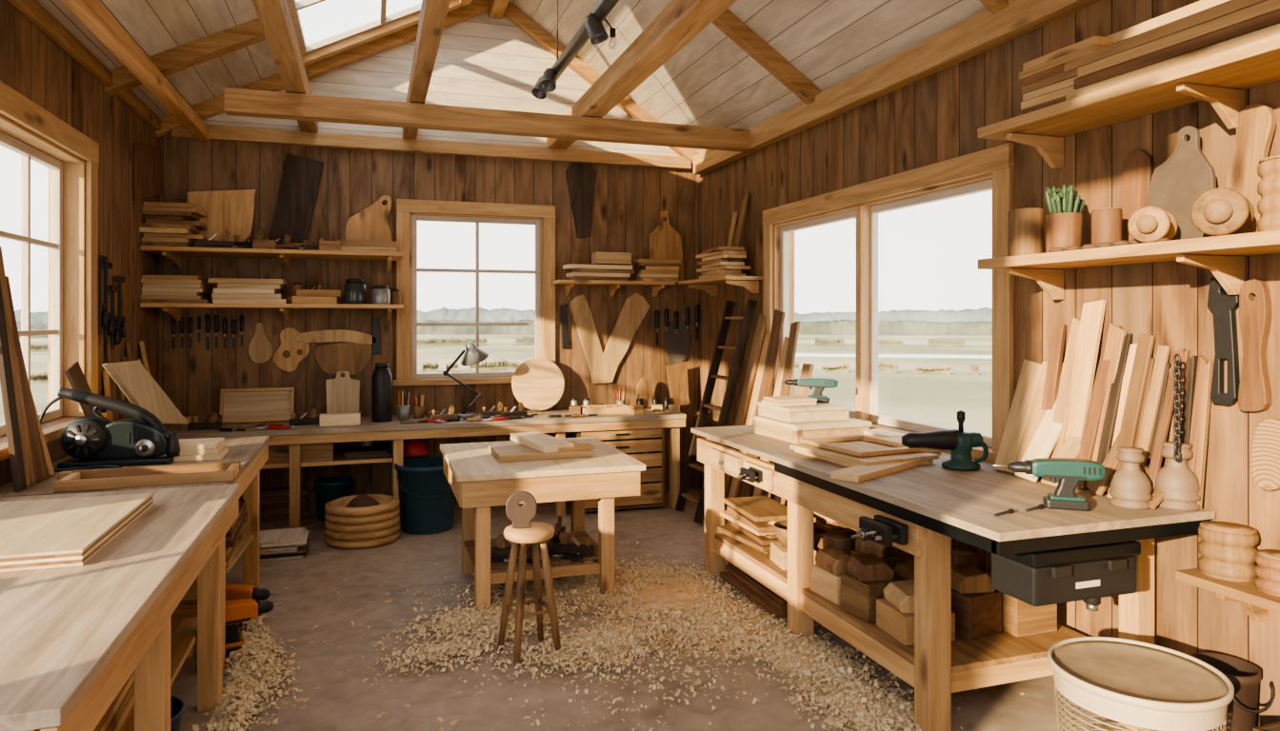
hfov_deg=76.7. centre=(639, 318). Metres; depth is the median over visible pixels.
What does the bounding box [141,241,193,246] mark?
wood board
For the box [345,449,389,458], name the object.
wood board
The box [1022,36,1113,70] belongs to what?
wood board
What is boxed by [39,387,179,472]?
power sander
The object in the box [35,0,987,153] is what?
ceiling
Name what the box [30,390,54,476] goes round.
board
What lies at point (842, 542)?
wood block
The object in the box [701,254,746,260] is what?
wood offcut
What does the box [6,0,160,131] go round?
roof beam
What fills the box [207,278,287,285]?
wood board
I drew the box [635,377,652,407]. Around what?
board
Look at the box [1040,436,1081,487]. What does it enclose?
board
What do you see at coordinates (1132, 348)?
board
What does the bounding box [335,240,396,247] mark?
wood board
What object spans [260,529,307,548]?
wood board
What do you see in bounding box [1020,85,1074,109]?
wood board
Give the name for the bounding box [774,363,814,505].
board
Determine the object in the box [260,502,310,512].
wood board
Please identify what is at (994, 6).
roof beam
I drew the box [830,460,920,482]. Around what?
plank
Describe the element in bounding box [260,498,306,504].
wood board
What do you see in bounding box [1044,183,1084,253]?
potted succulent
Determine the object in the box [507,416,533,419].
chisel
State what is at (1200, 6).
plank
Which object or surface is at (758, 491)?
board
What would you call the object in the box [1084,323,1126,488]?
board
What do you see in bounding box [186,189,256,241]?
board
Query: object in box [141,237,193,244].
wood board
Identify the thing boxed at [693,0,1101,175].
roof beam
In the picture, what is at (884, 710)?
wood shavings
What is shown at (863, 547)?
log
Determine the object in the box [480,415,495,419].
chisel
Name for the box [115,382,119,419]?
board
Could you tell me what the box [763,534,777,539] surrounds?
wood board
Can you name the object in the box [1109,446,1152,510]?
jar
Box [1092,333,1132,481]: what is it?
board
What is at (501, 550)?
plane
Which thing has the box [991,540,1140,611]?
drawer
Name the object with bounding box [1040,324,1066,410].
board
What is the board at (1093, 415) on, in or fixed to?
on the workbench at (937, 505)
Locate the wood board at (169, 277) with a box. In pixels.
[141,275,206,280]
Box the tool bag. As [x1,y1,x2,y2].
[345,494,379,507]
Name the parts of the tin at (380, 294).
lid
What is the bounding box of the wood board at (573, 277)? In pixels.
[566,276,628,280]
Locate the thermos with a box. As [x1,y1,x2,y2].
[371,362,392,422]
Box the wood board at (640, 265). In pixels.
[635,262,680,267]
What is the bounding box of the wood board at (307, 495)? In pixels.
[260,494,308,500]
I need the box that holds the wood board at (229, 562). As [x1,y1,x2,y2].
[225,546,238,566]
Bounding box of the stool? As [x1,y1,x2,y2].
[497,491,560,665]
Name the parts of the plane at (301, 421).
handle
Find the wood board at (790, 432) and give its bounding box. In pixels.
[751,415,871,444]
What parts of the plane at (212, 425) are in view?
handle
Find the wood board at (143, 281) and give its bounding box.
[140,279,211,285]
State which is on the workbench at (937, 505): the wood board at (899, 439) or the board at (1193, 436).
the board at (1193, 436)
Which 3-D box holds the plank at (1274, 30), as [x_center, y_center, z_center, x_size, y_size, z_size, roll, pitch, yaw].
[1.985,-0.901,2.688,0.100,0.040,1.306,0,0,-19]
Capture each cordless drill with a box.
[176,604,197,608]
[225,584,279,633]
[225,599,283,658]
[776,378,838,402]
[992,458,1105,511]
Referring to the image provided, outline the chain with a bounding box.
[1173,354,1180,461]
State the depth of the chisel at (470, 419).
6.53 m
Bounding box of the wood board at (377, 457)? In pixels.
[343,455,388,460]
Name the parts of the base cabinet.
drawer, handle, handle, drawer, drawer, drawer, drawer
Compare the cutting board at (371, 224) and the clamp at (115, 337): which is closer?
the clamp at (115, 337)
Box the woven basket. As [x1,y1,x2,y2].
[325,494,399,548]
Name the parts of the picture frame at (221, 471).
rail, rail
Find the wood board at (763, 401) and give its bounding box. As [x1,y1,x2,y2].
[761,400,816,406]
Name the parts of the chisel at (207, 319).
handle, blade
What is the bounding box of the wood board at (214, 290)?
[212,288,279,294]
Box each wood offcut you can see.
[252,240,277,249]
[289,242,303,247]
[295,329,376,344]
[317,240,339,250]
[695,250,746,258]
[696,265,750,272]
[697,259,742,265]
[699,273,745,279]
[700,261,744,268]
[701,246,744,254]
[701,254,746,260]
[701,269,741,275]
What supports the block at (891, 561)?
on the workbench at (937, 505)
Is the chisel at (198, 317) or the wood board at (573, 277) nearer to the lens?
the chisel at (198, 317)
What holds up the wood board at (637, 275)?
on the wood board at (636, 279)
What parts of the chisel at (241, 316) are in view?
handle, blade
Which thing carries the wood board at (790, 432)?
on the workbench at (937, 505)
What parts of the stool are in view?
leg, leg, backrest, seat, leg, leg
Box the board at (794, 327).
[764,321,799,499]
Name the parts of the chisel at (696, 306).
handle, blade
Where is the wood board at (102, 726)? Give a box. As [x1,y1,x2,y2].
[93,670,134,730]
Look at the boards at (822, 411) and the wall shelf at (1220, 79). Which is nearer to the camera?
the wall shelf at (1220, 79)
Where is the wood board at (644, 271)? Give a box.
[635,269,679,275]
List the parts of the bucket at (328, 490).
handle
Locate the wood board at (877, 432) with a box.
[864,428,905,438]
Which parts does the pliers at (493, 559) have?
handle, handle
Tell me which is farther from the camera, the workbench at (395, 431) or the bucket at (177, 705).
the workbench at (395, 431)
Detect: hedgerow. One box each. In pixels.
[20,336,964,352]
[30,359,979,384]
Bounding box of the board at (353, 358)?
[313,342,371,376]
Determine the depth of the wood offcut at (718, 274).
6.68 m
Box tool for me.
[901,410,988,471]
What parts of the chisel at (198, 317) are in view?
handle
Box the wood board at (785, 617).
[721,579,787,621]
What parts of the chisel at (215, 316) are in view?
handle, blade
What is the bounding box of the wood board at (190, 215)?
[142,210,199,220]
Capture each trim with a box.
[155,0,489,137]
[503,1,699,166]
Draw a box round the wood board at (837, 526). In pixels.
[786,502,848,529]
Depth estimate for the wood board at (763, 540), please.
4.81 m
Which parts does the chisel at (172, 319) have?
handle, blade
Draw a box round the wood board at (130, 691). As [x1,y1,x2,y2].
[105,680,134,730]
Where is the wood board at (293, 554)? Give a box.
[260,543,309,559]
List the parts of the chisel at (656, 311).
handle, blade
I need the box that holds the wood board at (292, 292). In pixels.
[288,289,340,297]
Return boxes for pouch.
[664,320,690,364]
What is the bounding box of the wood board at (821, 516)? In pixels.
[786,500,838,522]
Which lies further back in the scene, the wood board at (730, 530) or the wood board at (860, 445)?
the wood board at (730, 530)
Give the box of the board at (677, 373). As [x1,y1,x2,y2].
[665,361,689,405]
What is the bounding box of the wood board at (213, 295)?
[211,293,284,299]
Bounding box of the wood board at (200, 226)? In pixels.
[145,219,207,230]
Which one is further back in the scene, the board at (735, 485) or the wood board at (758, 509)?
the board at (735, 485)
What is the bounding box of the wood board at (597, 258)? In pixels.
[591,252,631,265]
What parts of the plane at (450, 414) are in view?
handle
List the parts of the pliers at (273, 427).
handle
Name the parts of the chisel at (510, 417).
handle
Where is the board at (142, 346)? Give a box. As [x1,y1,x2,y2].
[139,340,150,374]
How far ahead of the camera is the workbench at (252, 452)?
4.32 m
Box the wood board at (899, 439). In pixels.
[873,437,935,450]
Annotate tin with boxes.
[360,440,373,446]
[371,285,390,304]
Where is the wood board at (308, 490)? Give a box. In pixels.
[260,489,309,497]
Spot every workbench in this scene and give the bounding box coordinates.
[0,436,269,668]
[0,483,239,730]
[163,406,686,529]
[690,424,1215,730]
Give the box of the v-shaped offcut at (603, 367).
[567,292,650,383]
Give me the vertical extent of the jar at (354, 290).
0.204 m
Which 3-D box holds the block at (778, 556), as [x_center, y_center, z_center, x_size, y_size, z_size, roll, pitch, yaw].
[0.861,1.329,4.552,0.200,0.100,0.220,0,0,-10]
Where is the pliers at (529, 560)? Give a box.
[517,557,541,564]
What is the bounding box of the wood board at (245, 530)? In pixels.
[225,526,247,561]
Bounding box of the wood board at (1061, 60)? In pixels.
[1019,44,1106,79]
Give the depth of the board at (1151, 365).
3.26 m
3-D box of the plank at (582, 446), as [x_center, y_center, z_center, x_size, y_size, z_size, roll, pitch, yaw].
[-0.424,0.814,5.127,0.240,0.025,0.140,0,0,-24]
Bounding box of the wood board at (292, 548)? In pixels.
[260,544,297,552]
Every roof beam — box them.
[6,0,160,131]
[60,0,210,141]
[104,18,265,96]
[171,124,691,169]
[223,87,759,152]
[251,0,318,133]
[402,0,450,139]
[488,0,509,19]
[546,0,737,149]
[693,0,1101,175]
[711,8,821,104]
[980,0,1008,14]
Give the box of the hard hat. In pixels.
[403,439,431,456]
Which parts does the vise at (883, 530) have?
handle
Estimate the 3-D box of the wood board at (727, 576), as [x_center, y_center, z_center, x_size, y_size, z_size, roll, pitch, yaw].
[0.811,1.606,4.803,0.407,0.028,0.735,0,0,-19]
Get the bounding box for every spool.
[1127,206,1177,242]
[1190,187,1254,236]
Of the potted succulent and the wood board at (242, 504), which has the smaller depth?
the potted succulent
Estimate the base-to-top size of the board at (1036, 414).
0.520 m
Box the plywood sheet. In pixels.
[0,493,153,572]
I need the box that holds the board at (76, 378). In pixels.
[64,361,101,417]
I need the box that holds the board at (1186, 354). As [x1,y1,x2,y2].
[1171,350,1189,441]
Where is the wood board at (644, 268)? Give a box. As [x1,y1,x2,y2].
[640,266,679,270]
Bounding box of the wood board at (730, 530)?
[717,524,770,552]
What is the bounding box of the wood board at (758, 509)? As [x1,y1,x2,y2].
[723,496,787,521]
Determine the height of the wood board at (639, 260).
0.033 m
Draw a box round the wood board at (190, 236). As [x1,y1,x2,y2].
[143,233,206,239]
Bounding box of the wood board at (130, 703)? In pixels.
[112,692,134,730]
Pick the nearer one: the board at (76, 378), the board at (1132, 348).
the board at (1132, 348)
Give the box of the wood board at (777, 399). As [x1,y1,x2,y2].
[763,396,817,402]
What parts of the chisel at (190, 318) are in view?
handle, blade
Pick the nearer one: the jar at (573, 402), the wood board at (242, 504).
the wood board at (242, 504)
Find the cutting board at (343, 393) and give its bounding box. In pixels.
[325,371,359,413]
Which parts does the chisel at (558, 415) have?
handle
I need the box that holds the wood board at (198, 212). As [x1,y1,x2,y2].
[142,206,207,218]
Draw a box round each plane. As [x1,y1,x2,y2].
[187,412,221,430]
[193,229,234,248]
[233,230,263,248]
[263,234,295,246]
[289,408,319,425]
[300,238,323,250]
[429,404,458,419]
[480,401,504,417]
[491,534,532,559]
[500,401,527,417]
[538,540,554,553]
[550,516,565,544]
[554,530,594,557]
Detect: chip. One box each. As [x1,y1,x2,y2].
[1048,247,1064,252]
[1063,245,1081,251]
[1080,243,1096,249]
[1095,242,1112,247]
[1111,240,1129,246]
[1128,239,1143,244]
[1155,237,1169,241]
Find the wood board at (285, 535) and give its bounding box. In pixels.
[260,527,305,544]
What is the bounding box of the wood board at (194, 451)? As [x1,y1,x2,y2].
[156,442,224,457]
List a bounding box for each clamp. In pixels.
[98,255,107,335]
[102,261,113,344]
[109,285,119,348]
[116,276,126,342]
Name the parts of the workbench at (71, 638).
leg, leg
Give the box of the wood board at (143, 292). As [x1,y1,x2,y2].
[141,291,208,297]
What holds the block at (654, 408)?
on the workbench at (395, 431)
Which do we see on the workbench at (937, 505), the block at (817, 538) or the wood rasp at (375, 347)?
the block at (817, 538)
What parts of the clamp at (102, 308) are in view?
handle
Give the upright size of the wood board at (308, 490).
0.025 m
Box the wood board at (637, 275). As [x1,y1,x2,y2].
[635,274,678,278]
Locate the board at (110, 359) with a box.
[105,335,119,421]
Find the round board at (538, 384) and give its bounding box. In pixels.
[511,358,564,410]
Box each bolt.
[994,508,1014,516]
[1025,503,1044,511]
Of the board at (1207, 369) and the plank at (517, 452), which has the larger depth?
the plank at (517, 452)
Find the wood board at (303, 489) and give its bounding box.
[260,486,306,494]
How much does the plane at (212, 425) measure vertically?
0.125 m
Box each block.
[181,416,198,429]
[206,415,221,422]
[426,411,439,419]
[569,405,580,415]
[628,404,643,415]
[651,404,662,411]
[668,404,679,412]
[769,541,816,570]
[810,564,840,604]
[813,532,856,553]
[822,532,854,556]
[840,572,900,622]
[850,549,903,569]
[876,599,955,646]
[899,552,914,561]
[951,547,979,570]
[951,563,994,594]
[951,588,1001,639]
[984,571,1057,637]
[1007,208,1043,256]
[1091,207,1122,244]
[1198,520,1259,582]
[1254,549,1279,598]
[1257,155,1279,231]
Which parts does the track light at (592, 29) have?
rod, rail, light bulb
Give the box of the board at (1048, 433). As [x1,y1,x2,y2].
[1014,400,1062,482]
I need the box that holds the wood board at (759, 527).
[727,506,815,533]
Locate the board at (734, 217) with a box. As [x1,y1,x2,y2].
[727,211,738,246]
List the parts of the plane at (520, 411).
handle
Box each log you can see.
[814,546,851,576]
[846,553,894,582]
[855,537,898,558]
[882,580,914,614]
[893,560,914,580]
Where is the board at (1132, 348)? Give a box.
[1104,343,1137,493]
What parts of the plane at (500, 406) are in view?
handle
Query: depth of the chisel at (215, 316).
6.52 m
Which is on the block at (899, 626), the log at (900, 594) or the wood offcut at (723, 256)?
the log at (900, 594)
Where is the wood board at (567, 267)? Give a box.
[562,263,632,269]
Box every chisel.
[171,318,175,348]
[180,317,183,348]
[188,317,192,348]
[197,316,200,341]
[204,314,210,350]
[214,315,218,348]
[216,244,248,248]
[218,427,244,431]
[222,318,226,348]
[231,319,235,348]
[237,423,265,429]
[240,315,243,346]
[269,246,300,249]
[283,246,313,249]
[400,420,427,423]
[447,418,468,421]
[466,418,482,421]
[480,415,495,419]
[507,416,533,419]
[547,414,571,418]
[571,414,597,417]
[655,310,659,345]
[664,308,668,331]
[674,311,678,334]
[685,307,689,329]
[695,304,699,339]
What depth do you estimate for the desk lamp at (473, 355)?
6.85 m
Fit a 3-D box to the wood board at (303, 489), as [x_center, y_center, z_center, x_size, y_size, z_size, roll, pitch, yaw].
[-2.996,1.411,6.720,0.432,0.028,0.243,0,0,-17]
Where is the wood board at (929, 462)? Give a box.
[794,450,933,467]
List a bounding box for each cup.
[397,391,410,419]
[413,394,424,419]
[616,387,625,404]
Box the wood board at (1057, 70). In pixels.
[1022,63,1063,85]
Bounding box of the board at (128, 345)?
[125,341,132,361]
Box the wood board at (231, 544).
[225,513,248,548]
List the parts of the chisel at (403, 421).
handle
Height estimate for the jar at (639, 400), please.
0.095 m
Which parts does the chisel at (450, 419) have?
handle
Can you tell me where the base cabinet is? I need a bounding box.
[565,427,664,512]
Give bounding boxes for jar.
[291,282,302,289]
[343,279,366,304]
[389,289,400,304]
[570,398,578,405]
[583,398,589,405]
[637,398,642,405]
[652,396,658,404]
[663,398,669,408]
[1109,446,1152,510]
[1154,441,1200,512]
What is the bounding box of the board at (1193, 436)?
[1186,355,1207,473]
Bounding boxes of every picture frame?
[53,460,239,492]
[800,434,928,457]
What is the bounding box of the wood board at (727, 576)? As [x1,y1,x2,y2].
[720,571,787,617]
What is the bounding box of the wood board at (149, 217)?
[142,215,196,221]
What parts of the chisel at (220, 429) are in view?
handle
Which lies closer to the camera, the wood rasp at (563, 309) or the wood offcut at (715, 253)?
the wood offcut at (715, 253)
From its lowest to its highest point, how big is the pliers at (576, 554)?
0.015 m
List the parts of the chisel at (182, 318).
handle, blade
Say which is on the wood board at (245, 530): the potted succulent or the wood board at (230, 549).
the wood board at (230, 549)
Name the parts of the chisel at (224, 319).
handle, blade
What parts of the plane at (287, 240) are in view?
handle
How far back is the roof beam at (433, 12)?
4.68 m
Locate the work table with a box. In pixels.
[440,437,645,611]
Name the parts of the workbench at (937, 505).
leg, drawer, drawer, leg, rail, leg, edge trim, leg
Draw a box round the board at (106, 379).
[102,370,113,421]
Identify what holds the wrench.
hanging from the wall at (937, 117)
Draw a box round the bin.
[1047,637,1234,730]
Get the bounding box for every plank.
[57,470,73,479]
[488,440,591,462]
[510,431,574,453]
[558,442,594,452]
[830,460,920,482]
[1063,0,1267,72]
[1065,22,1279,100]
[1073,9,1279,89]
[1077,0,1279,78]
[1105,0,1231,43]
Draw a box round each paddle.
[248,322,272,363]
[1119,149,1153,241]
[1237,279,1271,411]
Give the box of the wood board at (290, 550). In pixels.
[260,546,299,555]
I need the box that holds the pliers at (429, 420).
[422,419,445,422]
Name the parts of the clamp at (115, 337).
handle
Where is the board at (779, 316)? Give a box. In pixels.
[740,309,785,497]
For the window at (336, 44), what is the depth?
6.57 m
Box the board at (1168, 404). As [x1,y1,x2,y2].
[1147,348,1185,495]
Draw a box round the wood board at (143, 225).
[140,222,199,233]
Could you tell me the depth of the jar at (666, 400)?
7.54 m
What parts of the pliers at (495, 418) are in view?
handle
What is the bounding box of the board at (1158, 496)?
[1148,489,1165,509]
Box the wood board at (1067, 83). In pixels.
[1022,76,1078,101]
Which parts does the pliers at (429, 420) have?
handle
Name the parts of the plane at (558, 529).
knob, blade, handle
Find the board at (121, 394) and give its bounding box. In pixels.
[118,386,126,419]
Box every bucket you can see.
[170,696,184,730]
[313,476,354,521]
[394,457,455,535]
[1189,652,1274,730]
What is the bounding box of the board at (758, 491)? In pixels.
[753,336,788,497]
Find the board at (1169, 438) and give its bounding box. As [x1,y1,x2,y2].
[1161,368,1174,467]
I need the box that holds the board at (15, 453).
[0,280,26,492]
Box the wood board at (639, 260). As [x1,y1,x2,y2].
[633,259,680,263]
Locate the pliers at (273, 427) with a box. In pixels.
[256,425,289,429]
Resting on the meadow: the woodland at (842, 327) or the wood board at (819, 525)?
the woodland at (842, 327)
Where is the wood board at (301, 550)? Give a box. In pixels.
[260,538,310,556]
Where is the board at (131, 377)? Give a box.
[101,360,189,424]
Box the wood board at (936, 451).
[921,449,940,455]
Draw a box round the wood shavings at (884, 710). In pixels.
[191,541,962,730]
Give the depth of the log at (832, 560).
3.99 m
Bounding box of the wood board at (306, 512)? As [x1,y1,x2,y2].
[260,509,308,519]
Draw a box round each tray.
[220,387,294,423]
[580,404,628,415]
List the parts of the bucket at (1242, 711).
handle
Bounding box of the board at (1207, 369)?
[1195,361,1213,510]
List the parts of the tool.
knob, handle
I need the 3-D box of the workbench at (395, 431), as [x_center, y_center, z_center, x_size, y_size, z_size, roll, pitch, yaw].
[-1.696,1.240,6.733,4.180,0.820,0.745,0,0,-18]
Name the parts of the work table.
leg, leg, rail, leg, leg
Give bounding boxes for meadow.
[0,334,992,436]
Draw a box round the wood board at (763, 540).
[730,521,779,545]
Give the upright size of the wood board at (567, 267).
0.035 m
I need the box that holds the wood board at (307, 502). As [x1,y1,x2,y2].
[260,499,309,508]
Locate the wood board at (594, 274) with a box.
[565,272,630,277]
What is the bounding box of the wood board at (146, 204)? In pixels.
[143,201,203,211]
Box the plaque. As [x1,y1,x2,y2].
[565,161,596,238]
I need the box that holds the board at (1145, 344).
[1107,334,1155,494]
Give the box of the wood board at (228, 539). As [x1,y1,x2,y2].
[225,513,244,541]
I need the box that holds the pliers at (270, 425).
[266,423,294,427]
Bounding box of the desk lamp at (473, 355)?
[442,340,488,418]
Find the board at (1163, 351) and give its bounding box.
[1137,345,1170,473]
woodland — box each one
[14,306,992,324]
[16,319,992,338]
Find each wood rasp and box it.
[371,318,380,354]
[560,304,568,348]
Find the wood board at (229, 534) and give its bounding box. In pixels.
[225,504,246,537]
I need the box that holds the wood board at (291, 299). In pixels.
[286,296,337,303]
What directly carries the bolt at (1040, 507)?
on the workbench at (937, 505)
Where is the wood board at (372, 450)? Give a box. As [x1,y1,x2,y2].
[343,446,387,455]
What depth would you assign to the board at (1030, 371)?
3.82 m
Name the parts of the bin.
lid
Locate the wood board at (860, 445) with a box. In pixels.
[789,440,939,465]
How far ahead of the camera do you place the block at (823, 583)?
3.99 m
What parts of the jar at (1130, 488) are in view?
lid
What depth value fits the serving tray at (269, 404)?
6.51 m
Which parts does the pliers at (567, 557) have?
handle, handle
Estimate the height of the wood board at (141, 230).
0.034 m
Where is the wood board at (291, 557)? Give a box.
[260,555,302,562]
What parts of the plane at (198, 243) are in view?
handle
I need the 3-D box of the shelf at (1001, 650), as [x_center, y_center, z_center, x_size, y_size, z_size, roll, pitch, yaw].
[1.210,1.392,4.357,0.860,0.025,2.200,0,0,-18]
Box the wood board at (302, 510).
[260,508,305,515]
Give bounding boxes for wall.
[0,0,159,486]
[159,11,698,516]
[698,0,1279,727]
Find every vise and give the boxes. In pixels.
[735,466,762,482]
[851,515,907,546]
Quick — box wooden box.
[264,442,334,464]
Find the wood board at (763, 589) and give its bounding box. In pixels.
[727,561,787,606]
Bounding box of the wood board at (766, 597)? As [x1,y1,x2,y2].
[725,564,787,611]
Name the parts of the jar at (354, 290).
lid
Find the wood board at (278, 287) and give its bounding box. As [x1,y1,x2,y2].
[217,283,283,290]
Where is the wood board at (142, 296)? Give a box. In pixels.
[140,295,208,299]
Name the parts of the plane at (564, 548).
handle, blade, knob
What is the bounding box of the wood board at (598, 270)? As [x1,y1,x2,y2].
[571,268,634,274]
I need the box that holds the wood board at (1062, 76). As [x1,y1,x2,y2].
[1021,64,1085,94]
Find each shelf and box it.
[119,617,197,730]
[140,245,403,272]
[140,302,403,320]
[260,447,392,469]
[463,531,598,570]
[551,280,675,297]
[678,276,762,296]
[714,533,1086,673]
[977,34,1279,168]
[977,229,1279,299]
[1175,567,1279,621]
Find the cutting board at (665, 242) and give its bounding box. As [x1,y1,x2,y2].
[649,210,684,281]
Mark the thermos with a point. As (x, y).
(381, 378)
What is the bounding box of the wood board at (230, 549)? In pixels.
[225,523,246,557]
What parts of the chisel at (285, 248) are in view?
handle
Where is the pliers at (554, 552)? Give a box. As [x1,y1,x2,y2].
[540,551,556,560]
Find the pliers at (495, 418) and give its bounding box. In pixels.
[481,417,508,420]
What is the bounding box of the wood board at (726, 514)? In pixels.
[720,510,775,536]
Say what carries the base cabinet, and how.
on the floor
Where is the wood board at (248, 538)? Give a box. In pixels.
[225,534,253,574]
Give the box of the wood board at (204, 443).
[178,438,223,450]
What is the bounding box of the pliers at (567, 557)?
[552,554,582,560]
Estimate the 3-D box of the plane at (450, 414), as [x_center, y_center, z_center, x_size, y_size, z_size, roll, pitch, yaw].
[-1.602,0.767,6.612,0.220,0.125,0.060,0,0,-25]
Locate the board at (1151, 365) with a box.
[1133,358,1155,447]
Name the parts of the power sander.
power cord, motor, handle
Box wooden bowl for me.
[773,520,787,549]
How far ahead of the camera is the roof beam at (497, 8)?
7.05 m
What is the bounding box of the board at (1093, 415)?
[1077,325,1121,489]
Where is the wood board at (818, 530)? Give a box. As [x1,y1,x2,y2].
[813,526,859,535]
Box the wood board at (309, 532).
[260,531,310,549]
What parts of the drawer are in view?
lid, label plate, knob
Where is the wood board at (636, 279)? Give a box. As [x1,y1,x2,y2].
[634,278,678,281]
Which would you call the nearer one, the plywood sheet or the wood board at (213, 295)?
the plywood sheet
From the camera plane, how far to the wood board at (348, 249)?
6.49 m
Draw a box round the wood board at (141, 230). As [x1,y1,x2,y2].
[139,227,195,235]
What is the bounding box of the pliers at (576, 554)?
[571,553,581,561]
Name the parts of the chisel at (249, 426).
handle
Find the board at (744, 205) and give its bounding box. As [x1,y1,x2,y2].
[733,192,749,246]
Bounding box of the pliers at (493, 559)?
[490,556,508,562]
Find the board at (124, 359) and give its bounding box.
[120,357,131,419]
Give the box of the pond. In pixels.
[795,353,992,359]
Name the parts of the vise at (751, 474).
handle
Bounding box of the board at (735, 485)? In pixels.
[724,333,769,525]
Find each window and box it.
[0,80,106,461]
[286,0,471,65]
[392,199,555,386]
[762,142,1014,462]
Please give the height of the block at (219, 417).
0.074 m
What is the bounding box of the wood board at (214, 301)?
[212,299,288,303]
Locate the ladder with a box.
[675,300,757,523]
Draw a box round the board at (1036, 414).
[1012,361,1063,474]
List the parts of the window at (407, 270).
sash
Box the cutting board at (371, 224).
[345,195,392,241]
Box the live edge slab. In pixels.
[269,154,323,244]
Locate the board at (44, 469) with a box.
[18,335,49,479]
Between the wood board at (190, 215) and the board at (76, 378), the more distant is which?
the wood board at (190, 215)
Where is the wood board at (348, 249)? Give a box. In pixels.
[340,245,396,252]
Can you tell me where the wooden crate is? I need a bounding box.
[1252,721,1279,730]
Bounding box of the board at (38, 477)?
[5,276,42,483]
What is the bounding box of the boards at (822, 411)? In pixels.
[756,401,850,422]
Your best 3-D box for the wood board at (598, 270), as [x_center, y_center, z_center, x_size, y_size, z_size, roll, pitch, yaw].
[-0.337,-0.433,7.374,0.554,0.036,0.174,0,0,-26]
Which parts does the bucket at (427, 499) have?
handle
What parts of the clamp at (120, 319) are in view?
handle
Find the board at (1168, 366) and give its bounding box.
[1145,362,1171,468]
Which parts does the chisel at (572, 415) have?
handle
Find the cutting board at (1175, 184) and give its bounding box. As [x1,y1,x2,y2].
[1145,125,1216,240]
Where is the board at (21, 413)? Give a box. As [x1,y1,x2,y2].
[0,246,35,488]
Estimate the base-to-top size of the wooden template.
0.369 m
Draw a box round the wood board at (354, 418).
[320,412,360,426]
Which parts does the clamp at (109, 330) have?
handle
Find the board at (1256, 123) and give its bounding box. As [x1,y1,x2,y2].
[1224,103,1276,233]
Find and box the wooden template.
[273,327,309,372]
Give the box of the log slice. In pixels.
[1250,419,1279,491]
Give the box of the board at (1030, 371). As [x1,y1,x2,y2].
[993,359,1042,473]
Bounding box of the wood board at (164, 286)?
[142,283,211,289]
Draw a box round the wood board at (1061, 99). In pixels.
[1021,95,1065,114]
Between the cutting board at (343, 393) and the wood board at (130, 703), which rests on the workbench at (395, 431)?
the cutting board at (343, 393)
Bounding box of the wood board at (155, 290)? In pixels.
[141,287,210,293]
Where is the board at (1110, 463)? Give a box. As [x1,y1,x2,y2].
[1088,432,1119,496]
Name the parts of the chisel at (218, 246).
handle, blade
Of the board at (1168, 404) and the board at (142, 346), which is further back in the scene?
the board at (142, 346)
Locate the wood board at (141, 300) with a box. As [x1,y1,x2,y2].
[140,299,212,303]
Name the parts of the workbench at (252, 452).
leg, leg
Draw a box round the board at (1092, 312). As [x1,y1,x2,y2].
[1064,300,1106,459]
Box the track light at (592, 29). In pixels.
[531,0,619,99]
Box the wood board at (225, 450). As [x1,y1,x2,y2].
[173,447,228,461]
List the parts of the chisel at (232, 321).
handle, blade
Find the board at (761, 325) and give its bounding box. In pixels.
[724,313,765,509]
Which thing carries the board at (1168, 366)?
on the workbench at (937, 505)
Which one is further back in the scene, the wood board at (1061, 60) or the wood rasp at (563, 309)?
the wood rasp at (563, 309)
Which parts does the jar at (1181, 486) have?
lid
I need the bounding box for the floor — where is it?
[170,488,1159,730]
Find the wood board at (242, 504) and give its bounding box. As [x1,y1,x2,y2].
[228,500,245,531]
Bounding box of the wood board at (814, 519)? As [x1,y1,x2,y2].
[765,505,816,525]
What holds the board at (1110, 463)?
on the workbench at (937, 505)
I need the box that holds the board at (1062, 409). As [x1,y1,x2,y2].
[1040,318,1080,479]
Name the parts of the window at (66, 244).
sash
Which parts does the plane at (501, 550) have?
handle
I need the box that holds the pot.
[1045,212,1082,253]
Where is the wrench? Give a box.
[1207,278,1239,405]
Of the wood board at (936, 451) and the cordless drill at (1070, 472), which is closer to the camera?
the cordless drill at (1070, 472)
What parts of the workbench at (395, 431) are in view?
leg, leg, leg, leg, leg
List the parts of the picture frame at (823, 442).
rail, rail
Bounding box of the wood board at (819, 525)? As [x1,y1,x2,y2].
[813,520,857,532]
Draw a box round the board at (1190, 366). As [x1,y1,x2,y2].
[1180,355,1198,461]
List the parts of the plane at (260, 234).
knob, blade, handle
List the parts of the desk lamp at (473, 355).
arm, lamp shade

